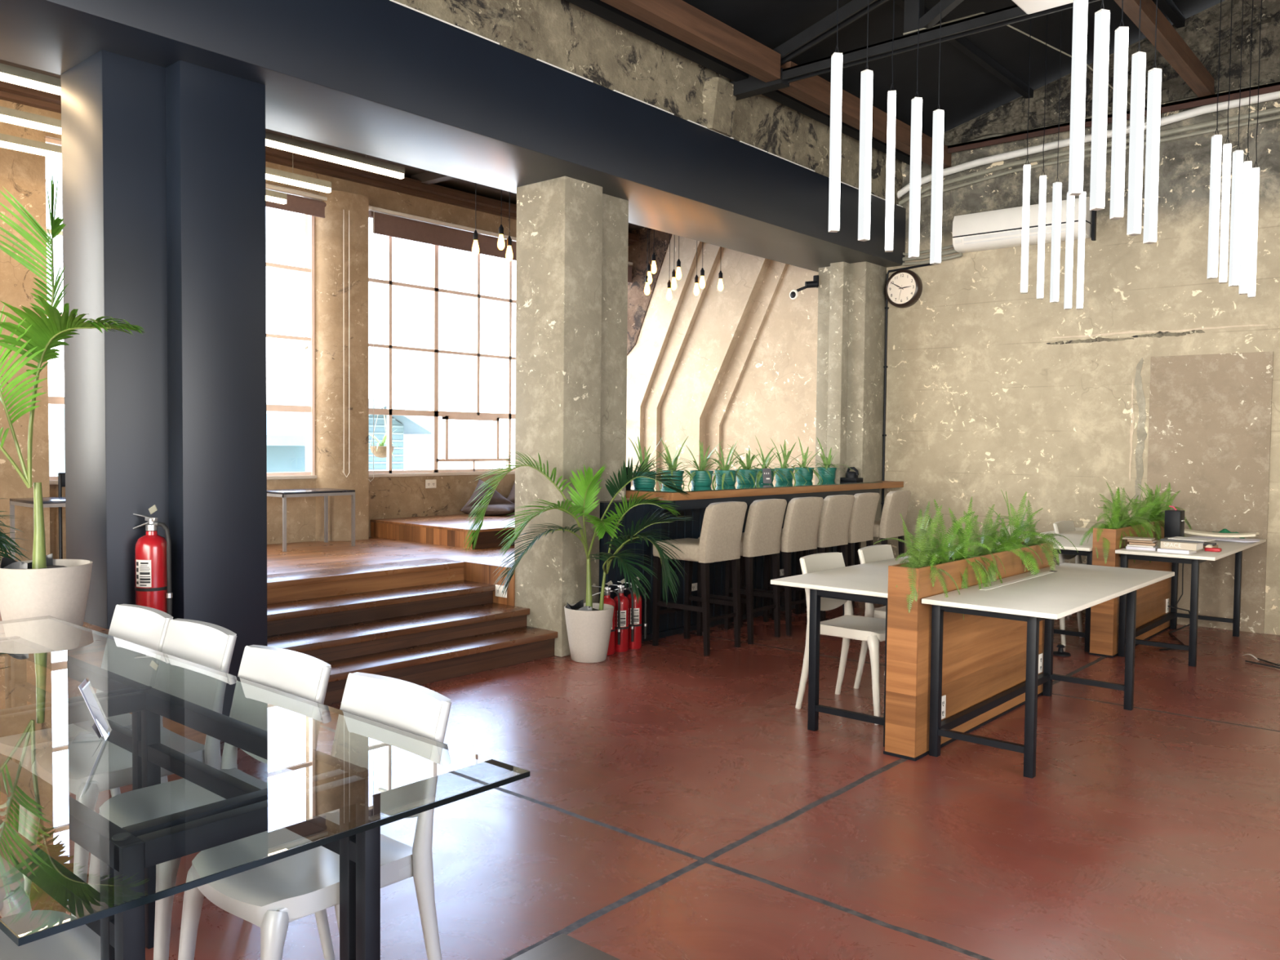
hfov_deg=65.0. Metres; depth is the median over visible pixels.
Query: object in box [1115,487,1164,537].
fern
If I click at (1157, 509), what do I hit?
fern
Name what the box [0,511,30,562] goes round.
potted palm
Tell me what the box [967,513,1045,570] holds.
fern
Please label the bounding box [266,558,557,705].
stairs
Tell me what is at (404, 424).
house
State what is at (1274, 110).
conduit
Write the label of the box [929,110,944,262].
diffuser
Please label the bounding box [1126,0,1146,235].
tube light
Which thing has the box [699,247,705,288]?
pendant bulb
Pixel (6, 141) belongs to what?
linear light
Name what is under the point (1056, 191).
diffuser
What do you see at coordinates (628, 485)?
potted plant
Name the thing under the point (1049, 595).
desk
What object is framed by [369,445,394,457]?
basket
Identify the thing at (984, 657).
planter
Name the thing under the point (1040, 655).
outlet plate
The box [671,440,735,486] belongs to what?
spider plant
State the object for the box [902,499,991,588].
fern
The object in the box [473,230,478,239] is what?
socket
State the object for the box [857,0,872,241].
tube light
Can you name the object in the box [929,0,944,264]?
tube light
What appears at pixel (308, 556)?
platform
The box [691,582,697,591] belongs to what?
outlet plate
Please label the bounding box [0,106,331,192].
linear light
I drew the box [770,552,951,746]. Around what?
desk
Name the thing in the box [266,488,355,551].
side table
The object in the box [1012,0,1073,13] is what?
ceiling light
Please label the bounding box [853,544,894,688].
chair
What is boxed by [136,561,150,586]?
print
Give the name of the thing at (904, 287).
wall clock
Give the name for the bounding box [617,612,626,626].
print
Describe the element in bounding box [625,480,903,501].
countertop
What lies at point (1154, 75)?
tube light
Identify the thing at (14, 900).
chair
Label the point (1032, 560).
fern
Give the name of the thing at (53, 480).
window
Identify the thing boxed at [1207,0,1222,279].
tube light
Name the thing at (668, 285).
socket
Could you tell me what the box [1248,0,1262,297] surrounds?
tube light
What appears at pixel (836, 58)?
tube light
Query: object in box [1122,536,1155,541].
book
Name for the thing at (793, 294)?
security camera
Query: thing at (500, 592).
wall outlet
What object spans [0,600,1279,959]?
floor
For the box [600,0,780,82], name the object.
roof beam
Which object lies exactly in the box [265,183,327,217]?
roller blind
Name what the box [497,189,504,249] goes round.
pendant bulb
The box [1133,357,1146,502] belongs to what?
scar
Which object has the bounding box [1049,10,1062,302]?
tube light
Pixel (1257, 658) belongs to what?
cable
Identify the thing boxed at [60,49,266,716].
column
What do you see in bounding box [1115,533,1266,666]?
desk
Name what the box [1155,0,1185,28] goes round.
batten
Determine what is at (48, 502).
side table
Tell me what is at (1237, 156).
diffuser
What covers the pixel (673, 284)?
pendant bulb
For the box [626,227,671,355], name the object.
bare patch
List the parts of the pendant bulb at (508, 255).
glass bulb, cord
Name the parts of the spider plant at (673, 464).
pot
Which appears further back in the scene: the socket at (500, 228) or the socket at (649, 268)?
the socket at (649, 268)
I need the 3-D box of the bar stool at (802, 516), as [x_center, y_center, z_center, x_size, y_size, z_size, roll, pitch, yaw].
[1.135,0.668,8.146,0.569,1.080,0.426,2,3,42]
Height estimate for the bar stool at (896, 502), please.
1.080 m
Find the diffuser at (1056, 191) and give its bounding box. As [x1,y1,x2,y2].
[1049,182,1062,301]
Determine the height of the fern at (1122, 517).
0.605 m
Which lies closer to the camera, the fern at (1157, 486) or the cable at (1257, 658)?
the cable at (1257, 658)
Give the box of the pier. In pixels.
[814,261,886,564]
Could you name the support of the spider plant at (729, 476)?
on the bar counter at (700, 498)
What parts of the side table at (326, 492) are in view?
leg, frame, leg, leg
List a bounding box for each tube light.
[828,0,842,232]
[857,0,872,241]
[884,0,896,252]
[908,0,922,257]
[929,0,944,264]
[1020,18,1031,293]
[1036,15,1047,299]
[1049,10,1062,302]
[1063,191,1074,309]
[1068,0,1088,195]
[1075,8,1088,309]
[1089,0,1110,210]
[1109,0,1128,219]
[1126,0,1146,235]
[1142,0,1161,244]
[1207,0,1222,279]
[1218,0,1232,283]
[1228,0,1243,286]
[1238,0,1253,294]
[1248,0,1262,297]
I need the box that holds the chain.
[343,210,349,477]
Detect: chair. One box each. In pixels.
[0,604,173,836]
[0,855,31,918]
[0,910,100,959]
[22,618,236,918]
[57,472,65,559]
[88,644,335,959]
[177,671,451,959]
[795,551,885,724]
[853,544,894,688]
[1001,525,1083,645]
[1053,520,1086,622]
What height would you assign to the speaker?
0.281 m
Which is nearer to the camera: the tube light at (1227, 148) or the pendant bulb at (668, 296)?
the tube light at (1227, 148)
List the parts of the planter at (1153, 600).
panel, panel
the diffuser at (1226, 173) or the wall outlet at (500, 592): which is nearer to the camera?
the diffuser at (1226, 173)
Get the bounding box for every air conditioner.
[952,196,1096,253]
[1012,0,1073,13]
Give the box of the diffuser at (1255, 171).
[1248,168,1259,295]
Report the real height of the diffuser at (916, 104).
0.890 m
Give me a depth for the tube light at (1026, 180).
7.12 m
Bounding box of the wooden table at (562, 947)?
[511,933,620,959]
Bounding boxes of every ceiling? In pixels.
[0,59,646,230]
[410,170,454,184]
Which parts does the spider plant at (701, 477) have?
pot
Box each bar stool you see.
[652,501,746,655]
[696,498,786,644]
[739,496,823,635]
[771,494,854,621]
[800,492,879,612]
[836,490,911,606]
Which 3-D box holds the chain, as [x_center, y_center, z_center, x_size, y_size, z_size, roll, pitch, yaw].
[-2.636,-1.218,9.020,0.056,2.393,0.006,-1,3,-38]
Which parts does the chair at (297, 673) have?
leg, leg, seat, leg, backrest, leg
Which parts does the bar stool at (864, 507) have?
leg, leg, backrest, leg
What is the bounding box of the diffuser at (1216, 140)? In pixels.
[1207,135,1222,277]
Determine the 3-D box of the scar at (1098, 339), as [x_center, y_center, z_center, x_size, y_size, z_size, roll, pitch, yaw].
[4.027,-1.253,9.005,0.750,0.047,0.006,2,3,41]
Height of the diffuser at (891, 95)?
0.890 m
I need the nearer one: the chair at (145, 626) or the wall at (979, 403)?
the chair at (145, 626)
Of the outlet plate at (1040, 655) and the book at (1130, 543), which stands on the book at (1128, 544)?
the book at (1130, 543)
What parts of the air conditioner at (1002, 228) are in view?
panel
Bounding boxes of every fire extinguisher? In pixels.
[133,504,173,616]
[591,580,620,655]
[604,578,634,652]
[617,577,647,648]
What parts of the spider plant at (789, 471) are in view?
pot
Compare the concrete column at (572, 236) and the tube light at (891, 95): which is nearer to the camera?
the tube light at (891, 95)
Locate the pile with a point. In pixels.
(1214, 544)
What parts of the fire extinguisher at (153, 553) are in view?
handle, lever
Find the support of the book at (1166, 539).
on the book at (1164, 544)
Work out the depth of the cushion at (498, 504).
10.18 m
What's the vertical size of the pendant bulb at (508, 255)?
1.500 m
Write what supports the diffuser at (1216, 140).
attached to the tube light at (1216, 140)
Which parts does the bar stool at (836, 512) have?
leg, leg, leg, backrest, leg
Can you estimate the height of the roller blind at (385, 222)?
2.553 m
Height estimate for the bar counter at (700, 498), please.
1.140 m
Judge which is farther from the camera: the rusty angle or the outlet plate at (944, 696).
the rusty angle
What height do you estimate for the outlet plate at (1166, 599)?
0.115 m
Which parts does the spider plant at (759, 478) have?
pot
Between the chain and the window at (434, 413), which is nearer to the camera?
the chain
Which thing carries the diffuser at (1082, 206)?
attached to the tube light at (1082, 206)
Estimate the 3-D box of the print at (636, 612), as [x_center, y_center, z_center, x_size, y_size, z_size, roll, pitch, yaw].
[-0.036,0.990,7.290,0.060,0.101,0.008,0,2,-9]
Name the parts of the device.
handle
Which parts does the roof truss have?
post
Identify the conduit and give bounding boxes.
[880,263,933,544]
[898,106,1279,204]
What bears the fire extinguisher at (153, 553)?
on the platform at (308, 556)
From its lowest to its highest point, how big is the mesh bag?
0.082 m
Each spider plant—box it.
[626,435,676,488]
[653,435,710,486]
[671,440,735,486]
[697,440,759,485]
[719,444,777,484]
[750,435,795,483]
[766,438,810,482]
[779,437,830,481]
[808,438,853,480]
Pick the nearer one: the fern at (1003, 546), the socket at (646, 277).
the fern at (1003, 546)
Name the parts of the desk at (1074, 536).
rail, leg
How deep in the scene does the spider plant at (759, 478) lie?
9.23 m
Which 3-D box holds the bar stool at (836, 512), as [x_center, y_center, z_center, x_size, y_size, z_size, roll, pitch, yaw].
[1.469,0.657,8.533,0.569,1.080,0.426,2,3,41]
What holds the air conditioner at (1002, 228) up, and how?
attached to the wall at (979, 403)
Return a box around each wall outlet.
[425,479,435,488]
[495,584,506,597]
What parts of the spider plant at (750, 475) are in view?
pot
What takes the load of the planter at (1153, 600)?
on the floor
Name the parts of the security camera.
arm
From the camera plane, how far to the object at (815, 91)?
8.37 m
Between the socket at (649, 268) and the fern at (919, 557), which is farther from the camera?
the socket at (649, 268)
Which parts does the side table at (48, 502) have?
leg, frame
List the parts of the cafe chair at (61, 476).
leg, backrest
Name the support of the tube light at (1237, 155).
hanging from the roof
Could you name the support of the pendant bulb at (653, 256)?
hanging from the ceiling at (456, 184)
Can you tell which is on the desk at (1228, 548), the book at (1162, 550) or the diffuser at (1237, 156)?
the book at (1162, 550)
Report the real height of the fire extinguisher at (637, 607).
0.522 m
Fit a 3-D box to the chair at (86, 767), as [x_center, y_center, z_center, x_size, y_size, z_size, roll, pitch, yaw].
[-1.655,0.932,3.273,0.474,0.865,0.536,2,3,41]
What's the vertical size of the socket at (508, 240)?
0.074 m
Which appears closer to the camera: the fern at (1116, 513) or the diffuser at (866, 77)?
the diffuser at (866, 77)
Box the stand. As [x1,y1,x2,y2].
[1053,644,1071,656]
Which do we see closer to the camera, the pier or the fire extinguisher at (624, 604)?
the fire extinguisher at (624, 604)
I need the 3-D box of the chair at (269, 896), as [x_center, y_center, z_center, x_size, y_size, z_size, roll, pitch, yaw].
[-0.799,0.971,2.474,0.474,0.865,0.536,3,3,42]
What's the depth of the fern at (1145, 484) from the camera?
8.21 m
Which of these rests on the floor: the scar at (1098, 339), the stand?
the stand
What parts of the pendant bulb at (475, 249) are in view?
glass bulb, cord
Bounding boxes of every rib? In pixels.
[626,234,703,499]
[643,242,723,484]
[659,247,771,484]
[705,260,787,482]
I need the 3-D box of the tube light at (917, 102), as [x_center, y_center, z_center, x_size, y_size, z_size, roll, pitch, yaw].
[1.591,-2.499,5.747,0.047,2.432,0.047,0,2,-10]
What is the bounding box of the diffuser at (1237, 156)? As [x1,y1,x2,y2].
[1228,151,1243,285]
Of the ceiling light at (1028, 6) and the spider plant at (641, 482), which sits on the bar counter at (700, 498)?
the spider plant at (641, 482)
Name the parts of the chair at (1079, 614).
backrest, leg, leg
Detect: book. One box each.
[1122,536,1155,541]
[1125,545,1158,551]
[1127,539,1157,543]
[1127,543,1157,547]
[1128,542,1156,546]
[1157,547,1196,554]
[1160,537,1205,542]
[1160,540,1203,551]
[1168,536,1215,542]
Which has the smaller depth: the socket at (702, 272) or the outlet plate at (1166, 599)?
the outlet plate at (1166, 599)
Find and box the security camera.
[789,275,818,299]
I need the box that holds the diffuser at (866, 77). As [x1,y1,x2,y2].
[857,71,872,239]
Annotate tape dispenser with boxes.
[1204,544,1222,551]
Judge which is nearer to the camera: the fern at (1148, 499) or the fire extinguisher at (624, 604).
the fire extinguisher at (624, 604)
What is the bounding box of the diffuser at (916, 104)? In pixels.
[908,98,922,256]
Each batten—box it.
[891,0,1033,98]
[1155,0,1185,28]
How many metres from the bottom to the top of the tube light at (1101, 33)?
2.432 m
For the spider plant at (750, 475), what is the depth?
8.95 m
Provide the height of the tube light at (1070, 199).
2.432 m
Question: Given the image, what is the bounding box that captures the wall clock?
[884,269,922,307]
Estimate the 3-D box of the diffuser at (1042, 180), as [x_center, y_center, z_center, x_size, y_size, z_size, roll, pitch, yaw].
[2.978,-1.798,7.449,0.047,0.890,0.047,1,2,19]
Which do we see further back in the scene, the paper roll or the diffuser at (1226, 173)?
the paper roll
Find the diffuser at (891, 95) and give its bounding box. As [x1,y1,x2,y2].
[884,91,896,248]
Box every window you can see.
[44,137,316,484]
[368,235,515,477]
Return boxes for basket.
[368,235,401,457]
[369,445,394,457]
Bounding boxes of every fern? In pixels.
[873,501,964,619]
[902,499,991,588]
[940,496,1002,589]
[953,504,1009,582]
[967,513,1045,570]
[977,489,1064,574]
[995,501,1078,569]
[1079,487,1142,564]
[1087,481,1159,562]
[1101,495,1169,561]
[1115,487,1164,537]
[1127,482,1187,521]
[1130,482,1191,535]
[1130,484,1185,540]
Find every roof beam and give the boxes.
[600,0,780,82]
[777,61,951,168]
[1114,0,1215,97]
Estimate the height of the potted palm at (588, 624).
1.446 m
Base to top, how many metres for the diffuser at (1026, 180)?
0.890 m
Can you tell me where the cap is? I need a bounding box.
[389,0,902,207]
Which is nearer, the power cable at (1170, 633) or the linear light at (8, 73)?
the linear light at (8, 73)
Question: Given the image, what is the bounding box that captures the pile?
[1202,542,1217,550]
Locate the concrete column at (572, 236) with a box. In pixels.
[514,176,628,657]
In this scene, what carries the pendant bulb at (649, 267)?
hanging from the ceiling at (456, 184)
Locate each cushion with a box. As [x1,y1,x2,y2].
[459,478,515,515]
[506,481,515,512]
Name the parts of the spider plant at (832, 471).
pot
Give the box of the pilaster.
[304,190,368,541]
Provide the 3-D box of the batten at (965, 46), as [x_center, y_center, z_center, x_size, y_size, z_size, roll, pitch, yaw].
[-0.857,-3.417,4.121,0.060,0.073,13.660,2,3,41]
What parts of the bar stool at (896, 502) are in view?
leg, leg, seat, leg, backrest, leg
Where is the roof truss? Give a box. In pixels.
[729,0,1100,100]
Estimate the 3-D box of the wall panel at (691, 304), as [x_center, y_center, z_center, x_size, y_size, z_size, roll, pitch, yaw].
[0.541,-1.253,11.865,1.500,3.470,0.290,2,3,41]
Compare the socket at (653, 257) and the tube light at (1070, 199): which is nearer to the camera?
the tube light at (1070, 199)
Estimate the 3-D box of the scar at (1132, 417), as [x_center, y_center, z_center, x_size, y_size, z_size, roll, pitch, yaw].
[4.306,-0.434,8.787,0.035,0.900,0.006,2,3,41]
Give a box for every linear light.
[0,62,404,178]
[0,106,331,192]
[0,133,287,204]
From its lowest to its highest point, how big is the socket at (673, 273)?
0.074 m
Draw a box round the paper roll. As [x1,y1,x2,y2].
[1184,528,1259,537]
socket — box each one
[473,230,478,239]
[498,224,503,234]
[506,235,511,245]
[644,274,648,282]
[647,263,651,271]
[651,253,656,261]
[666,280,671,288]
[671,269,675,277]
[676,258,680,266]
[694,275,698,283]
[700,267,704,275]
[718,271,722,279]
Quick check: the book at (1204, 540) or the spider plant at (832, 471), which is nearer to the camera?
the book at (1204, 540)
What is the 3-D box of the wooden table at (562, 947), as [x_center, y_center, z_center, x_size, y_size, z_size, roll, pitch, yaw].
[0.006,1.084,0.776,1.135,0.775,0.935,2,3,41]
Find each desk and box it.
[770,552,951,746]
[921,562,1174,778]
[995,527,1093,652]
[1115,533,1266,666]
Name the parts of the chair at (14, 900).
rail, seat, leg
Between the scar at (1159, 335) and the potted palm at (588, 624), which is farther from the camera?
the scar at (1159, 335)
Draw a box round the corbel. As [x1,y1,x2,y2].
[700,77,736,137]
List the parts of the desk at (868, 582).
leg, rail, leg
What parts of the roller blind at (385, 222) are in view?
chain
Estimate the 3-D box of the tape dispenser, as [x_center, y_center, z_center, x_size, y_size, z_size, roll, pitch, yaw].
[4.038,0.480,7.074,0.100,0.046,0.060,2,3,41]
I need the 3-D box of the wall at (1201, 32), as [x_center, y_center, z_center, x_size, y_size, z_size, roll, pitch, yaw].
[4.439,-3.816,8.552,4.700,1.237,0.152,2,3,41]
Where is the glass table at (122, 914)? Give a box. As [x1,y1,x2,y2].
[0,615,529,959]
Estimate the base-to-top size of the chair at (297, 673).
0.865 m
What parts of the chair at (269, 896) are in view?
leg, leg, seat, leg, rail, backrest, leg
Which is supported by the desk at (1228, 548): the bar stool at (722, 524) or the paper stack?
the paper stack
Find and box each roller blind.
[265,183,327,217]
[368,206,516,481]
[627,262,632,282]
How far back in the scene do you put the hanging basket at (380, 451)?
10.55 m
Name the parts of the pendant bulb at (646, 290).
glass bulb, cord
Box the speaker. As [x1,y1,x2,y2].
[1164,505,1184,537]
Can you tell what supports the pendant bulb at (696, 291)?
hanging from the ceiling at (456, 184)
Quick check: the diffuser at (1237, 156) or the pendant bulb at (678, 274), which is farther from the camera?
the pendant bulb at (678, 274)
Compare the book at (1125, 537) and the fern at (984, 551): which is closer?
the fern at (984, 551)
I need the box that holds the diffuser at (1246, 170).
[1238,161,1252,293]
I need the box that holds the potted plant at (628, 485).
[626,466,631,488]
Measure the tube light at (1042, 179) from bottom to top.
2.432 m
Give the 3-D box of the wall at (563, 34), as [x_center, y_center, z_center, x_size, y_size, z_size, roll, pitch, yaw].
[-1.897,-2.865,5.042,0.224,0.540,13.670,2,3,41]
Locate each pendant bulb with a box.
[471,187,479,255]
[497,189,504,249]
[505,191,512,261]
[644,227,650,295]
[647,236,652,284]
[651,229,656,273]
[666,233,672,301]
[671,235,676,290]
[675,235,681,279]
[693,248,699,296]
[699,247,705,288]
[717,246,723,291]
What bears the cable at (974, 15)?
hanging from the roof truss
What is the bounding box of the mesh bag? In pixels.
[1212,528,1244,538]
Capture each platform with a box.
[0,537,514,808]
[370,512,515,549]
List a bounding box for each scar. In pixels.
[1046,337,1133,344]
[1052,324,1265,337]
[1128,378,1134,481]
[1131,329,1204,337]
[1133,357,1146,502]
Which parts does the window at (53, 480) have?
sill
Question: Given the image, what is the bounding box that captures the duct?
[897,90,1279,198]
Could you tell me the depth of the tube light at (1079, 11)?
4.33 m
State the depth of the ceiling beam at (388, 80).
6.02 m
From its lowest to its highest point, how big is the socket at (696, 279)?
0.074 m
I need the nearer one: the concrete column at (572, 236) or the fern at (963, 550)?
the fern at (963, 550)
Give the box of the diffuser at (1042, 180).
[1036,176,1046,297]
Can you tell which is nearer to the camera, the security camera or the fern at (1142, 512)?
the fern at (1142, 512)
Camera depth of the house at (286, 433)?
14.94 m
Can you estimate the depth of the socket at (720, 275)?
9.34 m
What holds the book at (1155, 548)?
on the desk at (1228, 548)
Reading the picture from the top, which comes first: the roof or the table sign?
the roof
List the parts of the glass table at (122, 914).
leg, leg, rail, cross rail, rail, cross rail, glass, leg, leg, leg, leg, rail, rail, cross rail, cross rail, leg, leg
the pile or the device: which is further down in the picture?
the pile
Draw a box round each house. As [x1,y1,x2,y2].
[48,407,305,475]
[266,398,431,471]
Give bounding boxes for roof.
[682,0,1225,137]
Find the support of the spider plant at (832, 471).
on the bar counter at (700, 498)
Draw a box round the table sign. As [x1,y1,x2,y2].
[762,468,771,483]
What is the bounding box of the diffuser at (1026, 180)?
[1020,164,1031,291]
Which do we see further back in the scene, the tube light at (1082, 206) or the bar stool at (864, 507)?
the bar stool at (864, 507)
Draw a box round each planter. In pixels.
[883,540,1053,760]
[1088,520,1172,657]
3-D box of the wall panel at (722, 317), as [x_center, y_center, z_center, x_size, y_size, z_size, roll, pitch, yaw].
[0.814,-1.243,11.676,2.160,3.470,0.220,2,3,41]
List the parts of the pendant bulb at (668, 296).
glass bulb, cord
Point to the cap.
(395, 2)
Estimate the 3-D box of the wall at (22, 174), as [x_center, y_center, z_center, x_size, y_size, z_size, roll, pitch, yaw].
[-4.489,-1.020,7.335,0.400,4.400,13.670,2,3,41]
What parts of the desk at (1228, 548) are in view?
leg, rail, leg, leg, leg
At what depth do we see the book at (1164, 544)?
6.94 m
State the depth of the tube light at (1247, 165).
6.90 m
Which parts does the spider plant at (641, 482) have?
pot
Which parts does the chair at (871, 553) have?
leg, backrest, rail, seat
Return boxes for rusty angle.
[947,81,1279,153]
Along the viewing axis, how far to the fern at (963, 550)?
5.27 m
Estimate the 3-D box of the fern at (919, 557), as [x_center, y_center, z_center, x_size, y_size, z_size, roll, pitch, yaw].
[1.377,0.413,4.926,0.569,0.604,0.333,-1,3,-39]
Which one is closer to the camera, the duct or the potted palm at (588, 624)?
the potted palm at (588, 624)
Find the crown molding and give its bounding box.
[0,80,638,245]
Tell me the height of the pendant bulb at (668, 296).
1.500 m
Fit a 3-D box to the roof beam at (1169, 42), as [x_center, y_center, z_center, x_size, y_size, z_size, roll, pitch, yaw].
[0.255,-3.088,3.175,0.100,0.140,13.670,2,3,41]
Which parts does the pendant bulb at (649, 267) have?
cord, glass bulb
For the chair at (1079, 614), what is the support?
on the floor
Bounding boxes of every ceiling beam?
[0,0,906,271]
[565,0,922,164]
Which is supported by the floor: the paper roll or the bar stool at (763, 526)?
the bar stool at (763, 526)
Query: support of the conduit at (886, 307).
attached to the wall at (979, 403)
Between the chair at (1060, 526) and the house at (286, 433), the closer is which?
the chair at (1060, 526)
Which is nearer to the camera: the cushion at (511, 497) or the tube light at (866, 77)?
the tube light at (866, 77)
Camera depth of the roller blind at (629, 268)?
12.05 m
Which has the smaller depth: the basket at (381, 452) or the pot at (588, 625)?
the pot at (588, 625)
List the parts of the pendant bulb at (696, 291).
glass bulb, cord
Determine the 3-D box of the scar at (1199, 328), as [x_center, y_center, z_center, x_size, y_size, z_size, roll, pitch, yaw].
[4.424,-1.281,8.660,1.700,0.038,0.006,2,3,41]
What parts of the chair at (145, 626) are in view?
leg, seat, leg, backrest, leg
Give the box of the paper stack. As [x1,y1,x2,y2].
[1189,536,1259,542]
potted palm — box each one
[0,170,144,626]
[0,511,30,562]
[462,450,693,662]
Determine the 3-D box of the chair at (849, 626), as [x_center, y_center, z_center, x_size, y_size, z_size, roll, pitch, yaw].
[1.229,0.871,5.705,0.536,0.865,0.474,2,3,41]
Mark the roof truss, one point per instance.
(854, 10)
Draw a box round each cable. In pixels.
[902,12,1145,118]
[1159,563,1190,650]
[1244,657,1279,668]
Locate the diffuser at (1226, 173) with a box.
[1218,144,1231,281]
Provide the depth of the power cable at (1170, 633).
8.26 m
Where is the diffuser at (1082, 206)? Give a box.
[1075,192,1086,308]
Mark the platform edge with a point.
(473, 571)
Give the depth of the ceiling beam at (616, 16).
7.30 m
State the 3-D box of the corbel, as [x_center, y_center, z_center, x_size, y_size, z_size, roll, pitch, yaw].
[0.620,-2.871,7.758,0.100,0.400,0.470,2,3,41]
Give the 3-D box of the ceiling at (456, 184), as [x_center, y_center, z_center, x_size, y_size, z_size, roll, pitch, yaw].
[-3.182,-2.868,6.239,3.650,0.100,13.800,2,3,41]
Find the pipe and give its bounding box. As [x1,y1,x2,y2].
[901,244,962,266]
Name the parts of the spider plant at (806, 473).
pot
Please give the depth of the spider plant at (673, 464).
8.30 m
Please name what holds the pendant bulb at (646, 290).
hanging from the ceiling at (456, 184)
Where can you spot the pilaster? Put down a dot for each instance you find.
(331, 232)
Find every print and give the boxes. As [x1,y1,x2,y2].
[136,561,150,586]
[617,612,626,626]
[633,609,639,623]
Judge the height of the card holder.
0.136 m
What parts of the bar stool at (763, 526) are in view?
leg, seat, leg, leg, backrest, leg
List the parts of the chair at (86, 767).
leg, leg, seat, rail, leg, backrest, leg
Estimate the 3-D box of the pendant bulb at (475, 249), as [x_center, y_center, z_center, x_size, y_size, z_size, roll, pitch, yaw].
[-1.237,-2.447,7.574,0.056,1.500,0.056,2,3,41]
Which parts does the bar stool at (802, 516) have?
leg, seat, leg, leg, backrest, leg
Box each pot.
[0,559,92,626]
[564,603,613,662]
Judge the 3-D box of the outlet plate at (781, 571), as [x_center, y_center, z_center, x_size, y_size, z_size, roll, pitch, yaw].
[1.259,0.829,8.983,0.008,0.060,0.100,2,3,41]
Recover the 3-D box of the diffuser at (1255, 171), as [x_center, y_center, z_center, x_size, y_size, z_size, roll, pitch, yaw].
[4.337,-1.746,7.096,0.047,0.890,0.047,2,2,31]
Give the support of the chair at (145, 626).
on the floor
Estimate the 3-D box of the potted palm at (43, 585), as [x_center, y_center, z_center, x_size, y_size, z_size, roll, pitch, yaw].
[-2.633,-0.280,4.272,1.212,2.027,0.746,0,2,-6]
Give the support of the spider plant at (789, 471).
on the bar counter at (700, 498)
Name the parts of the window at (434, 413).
sill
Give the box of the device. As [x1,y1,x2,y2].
[840,466,862,481]
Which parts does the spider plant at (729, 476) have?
pot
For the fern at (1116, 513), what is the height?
0.561 m
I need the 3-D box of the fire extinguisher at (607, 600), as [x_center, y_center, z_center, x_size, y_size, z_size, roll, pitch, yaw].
[-0.250,0.972,7.116,0.220,0.522,0.122,-1,3,-31]
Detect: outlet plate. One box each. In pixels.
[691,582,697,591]
[779,568,783,576]
[941,694,946,719]
[1038,653,1043,673]
[1165,598,1168,613]
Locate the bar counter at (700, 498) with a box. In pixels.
[599,479,903,641]
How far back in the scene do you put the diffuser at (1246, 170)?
6.90 m
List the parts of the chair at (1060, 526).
leg, backrest, leg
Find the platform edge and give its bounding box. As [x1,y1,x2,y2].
[463,561,515,605]
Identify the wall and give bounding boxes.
[0,99,628,561]
[393,0,902,205]
[720,80,1279,635]
[943,0,1279,146]
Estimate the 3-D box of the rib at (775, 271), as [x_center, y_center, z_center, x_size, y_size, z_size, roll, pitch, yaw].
[0.935,-1.241,11.651,2.375,3.470,0.100,2,3,41]
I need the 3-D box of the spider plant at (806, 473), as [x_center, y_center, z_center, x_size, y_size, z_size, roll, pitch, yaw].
[1.612,-0.170,9.902,0.553,0.520,0.488,2,3,41]
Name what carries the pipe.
attached to the wall at (979, 403)
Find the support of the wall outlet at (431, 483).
attached to the wall at (22, 174)
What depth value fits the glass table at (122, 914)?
2.24 m
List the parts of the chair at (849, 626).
leg, backrest, leg, rail, seat, leg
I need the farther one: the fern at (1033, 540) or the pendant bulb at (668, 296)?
the pendant bulb at (668, 296)
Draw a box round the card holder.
[78,679,108,738]
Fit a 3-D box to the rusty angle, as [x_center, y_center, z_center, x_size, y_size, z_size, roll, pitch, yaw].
[4.865,-3.122,8.161,5.500,0.070,0.100,2,3,41]
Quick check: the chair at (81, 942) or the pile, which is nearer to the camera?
the chair at (81, 942)
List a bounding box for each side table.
[9,496,65,559]
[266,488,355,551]
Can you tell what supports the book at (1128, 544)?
on the book at (1155, 548)
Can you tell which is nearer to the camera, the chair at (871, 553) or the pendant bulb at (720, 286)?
the chair at (871, 553)
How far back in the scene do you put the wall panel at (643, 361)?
11.90 m
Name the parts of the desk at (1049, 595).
leg, rail, leg, leg, leg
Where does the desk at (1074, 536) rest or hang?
on the floor
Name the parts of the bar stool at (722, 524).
leg, seat, leg, leg, backrest, leg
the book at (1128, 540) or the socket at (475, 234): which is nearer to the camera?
the book at (1128, 540)
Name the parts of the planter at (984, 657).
panel, panel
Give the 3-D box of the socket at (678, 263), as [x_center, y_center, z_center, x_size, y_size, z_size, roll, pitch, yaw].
[0.355,-1.989,9.211,0.038,0.074,0.038,0,2,-8]
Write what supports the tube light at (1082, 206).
hanging from the roof

